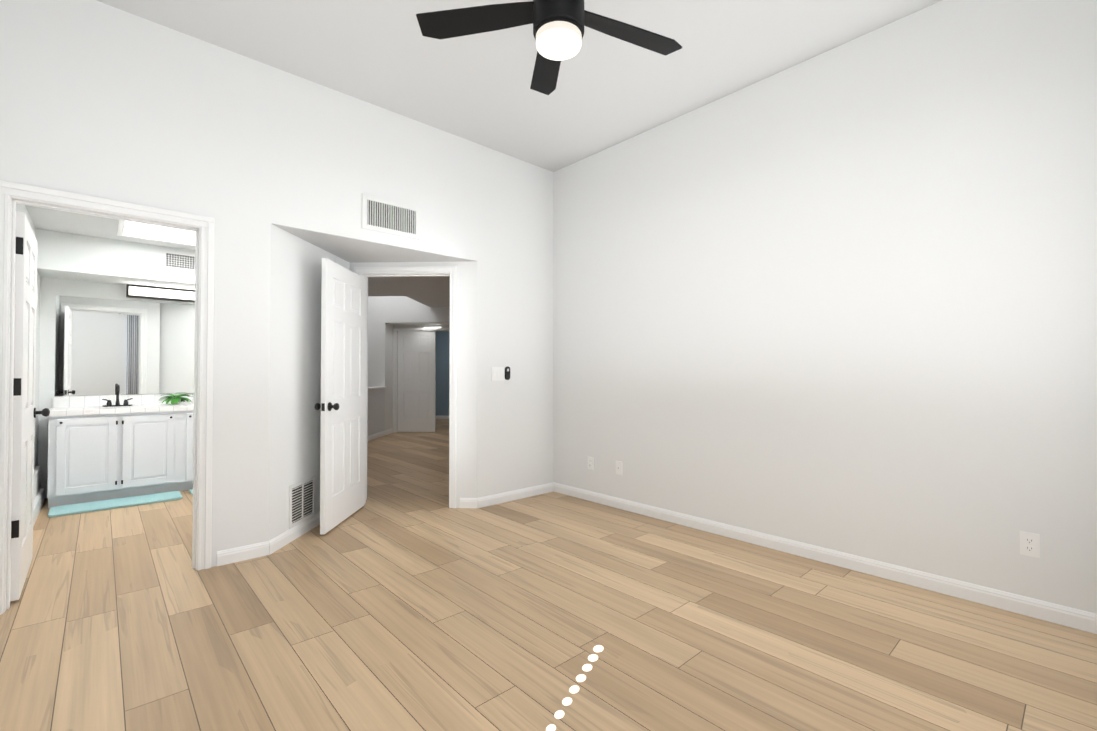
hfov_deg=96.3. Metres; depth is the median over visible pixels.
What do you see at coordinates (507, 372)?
switch
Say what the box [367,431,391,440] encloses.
baseboard
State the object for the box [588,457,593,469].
electrical outlet
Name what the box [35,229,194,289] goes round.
soffit
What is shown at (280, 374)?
wall
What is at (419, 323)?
ceiling
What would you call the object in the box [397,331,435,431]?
hall door
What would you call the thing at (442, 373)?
wall
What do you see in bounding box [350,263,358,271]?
wall
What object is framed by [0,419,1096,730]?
floor
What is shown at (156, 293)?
light bar
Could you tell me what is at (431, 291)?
ceiling
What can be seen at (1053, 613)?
baseboard
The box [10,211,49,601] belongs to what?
bathroom door
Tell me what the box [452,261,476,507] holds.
wall
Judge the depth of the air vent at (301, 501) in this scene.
3.63 m
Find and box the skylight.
[123,221,195,244]
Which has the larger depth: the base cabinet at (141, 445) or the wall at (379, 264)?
the base cabinet at (141, 445)
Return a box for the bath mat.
[48,491,181,516]
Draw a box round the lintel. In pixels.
[385,296,449,322]
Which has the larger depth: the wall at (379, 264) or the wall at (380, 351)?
the wall at (380, 351)
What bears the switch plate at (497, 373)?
attached to the wall at (105, 101)
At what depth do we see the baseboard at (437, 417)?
12.63 m
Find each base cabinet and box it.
[47,413,122,507]
[123,409,182,496]
[183,409,193,489]
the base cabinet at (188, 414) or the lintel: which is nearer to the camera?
the base cabinet at (188, 414)
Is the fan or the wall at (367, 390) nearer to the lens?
the fan
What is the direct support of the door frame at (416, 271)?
attached to the wall at (105, 101)
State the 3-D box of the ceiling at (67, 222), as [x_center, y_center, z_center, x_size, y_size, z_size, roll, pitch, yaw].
[-3.221,-1.213,4.227,2.005,0.060,3.031,1,-1,-42]
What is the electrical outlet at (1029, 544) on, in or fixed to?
attached to the wall at (842, 298)
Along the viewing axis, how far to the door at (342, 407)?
3.90 m
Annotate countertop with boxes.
[50,401,193,412]
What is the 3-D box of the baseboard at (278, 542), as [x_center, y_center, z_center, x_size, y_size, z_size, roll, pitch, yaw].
[-1.282,1.214,4.293,2.824,0.088,0.834,1,-1,-42]
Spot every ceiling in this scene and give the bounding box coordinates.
[25,205,194,249]
[96,0,941,171]
[271,223,474,262]
[368,276,449,306]
[388,323,448,324]
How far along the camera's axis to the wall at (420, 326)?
9.79 m
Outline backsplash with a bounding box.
[51,393,193,408]
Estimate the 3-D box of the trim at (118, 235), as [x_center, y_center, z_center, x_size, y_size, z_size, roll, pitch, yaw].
[-3.498,-1.170,4.727,0.980,0.011,0.040,1,-1,-42]
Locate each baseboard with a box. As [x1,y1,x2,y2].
[33,465,44,526]
[217,482,552,565]
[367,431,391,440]
[436,416,448,418]
[553,482,1096,633]
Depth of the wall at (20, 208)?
4.47 m
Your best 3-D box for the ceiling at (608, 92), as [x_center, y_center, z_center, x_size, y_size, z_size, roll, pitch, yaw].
[-0.011,-2.062,2.166,4.166,0.100,4.359,1,-1,-42]
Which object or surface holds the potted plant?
on the countertop
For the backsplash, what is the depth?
4.98 m
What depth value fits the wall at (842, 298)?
2.94 m
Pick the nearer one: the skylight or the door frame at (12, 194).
the door frame at (12, 194)
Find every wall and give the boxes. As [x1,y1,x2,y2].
[0,0,553,566]
[16,204,40,468]
[38,277,194,498]
[238,56,349,546]
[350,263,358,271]
[359,262,451,266]
[366,277,367,499]
[367,388,384,435]
[368,296,392,429]
[393,325,448,327]
[436,331,448,415]
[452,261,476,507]
[554,0,1096,613]
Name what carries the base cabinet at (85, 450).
on the floor
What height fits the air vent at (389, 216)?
0.260 m
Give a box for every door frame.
[0,180,213,614]
[354,266,456,507]
[368,328,448,432]
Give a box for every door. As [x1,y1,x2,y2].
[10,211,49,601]
[314,258,365,533]
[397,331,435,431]
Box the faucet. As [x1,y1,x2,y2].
[102,385,132,406]
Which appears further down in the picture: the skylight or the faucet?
the faucet
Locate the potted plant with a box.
[159,394,192,403]
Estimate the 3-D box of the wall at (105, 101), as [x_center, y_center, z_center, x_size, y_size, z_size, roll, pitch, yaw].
[-1.704,-0.366,3.998,4.166,3.240,0.905,1,-1,-42]
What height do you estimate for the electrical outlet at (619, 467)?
0.115 m
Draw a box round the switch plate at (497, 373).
[491,367,503,380]
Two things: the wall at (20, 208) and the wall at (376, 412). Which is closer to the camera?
the wall at (20, 208)
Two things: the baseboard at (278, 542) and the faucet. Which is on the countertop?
the faucet
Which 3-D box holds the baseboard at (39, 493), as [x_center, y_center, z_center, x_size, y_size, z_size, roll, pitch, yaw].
[-4.046,1.082,3.830,0.055,0.340,1.900,1,-1,-42]
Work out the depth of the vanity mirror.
5.04 m
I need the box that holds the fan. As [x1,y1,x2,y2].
[416,0,681,94]
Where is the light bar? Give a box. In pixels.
[126,284,194,302]
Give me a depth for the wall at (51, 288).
4.70 m
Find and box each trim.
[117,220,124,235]
[118,235,194,245]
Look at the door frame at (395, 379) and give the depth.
9.79 m
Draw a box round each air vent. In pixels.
[162,249,194,272]
[289,476,314,528]
[362,193,419,239]
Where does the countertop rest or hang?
on the base cabinet at (85, 450)
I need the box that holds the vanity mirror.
[55,295,194,395]
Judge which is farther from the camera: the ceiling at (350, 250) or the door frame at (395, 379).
the door frame at (395, 379)
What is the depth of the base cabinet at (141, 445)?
4.76 m
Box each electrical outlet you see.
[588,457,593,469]
[616,461,621,474]
[1020,531,1039,557]
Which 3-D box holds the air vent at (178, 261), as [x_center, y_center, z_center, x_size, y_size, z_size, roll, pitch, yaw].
[-3.679,-1.043,4.931,0.310,0.190,0.012,1,-1,-42]
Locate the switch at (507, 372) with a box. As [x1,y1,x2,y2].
[505,366,509,379]
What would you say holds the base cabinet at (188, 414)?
on the floor
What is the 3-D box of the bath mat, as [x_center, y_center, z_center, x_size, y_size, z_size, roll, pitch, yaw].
[-3.905,1.249,4.470,0.900,0.021,0.360,1,-1,-42]
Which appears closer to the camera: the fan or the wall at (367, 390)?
the fan

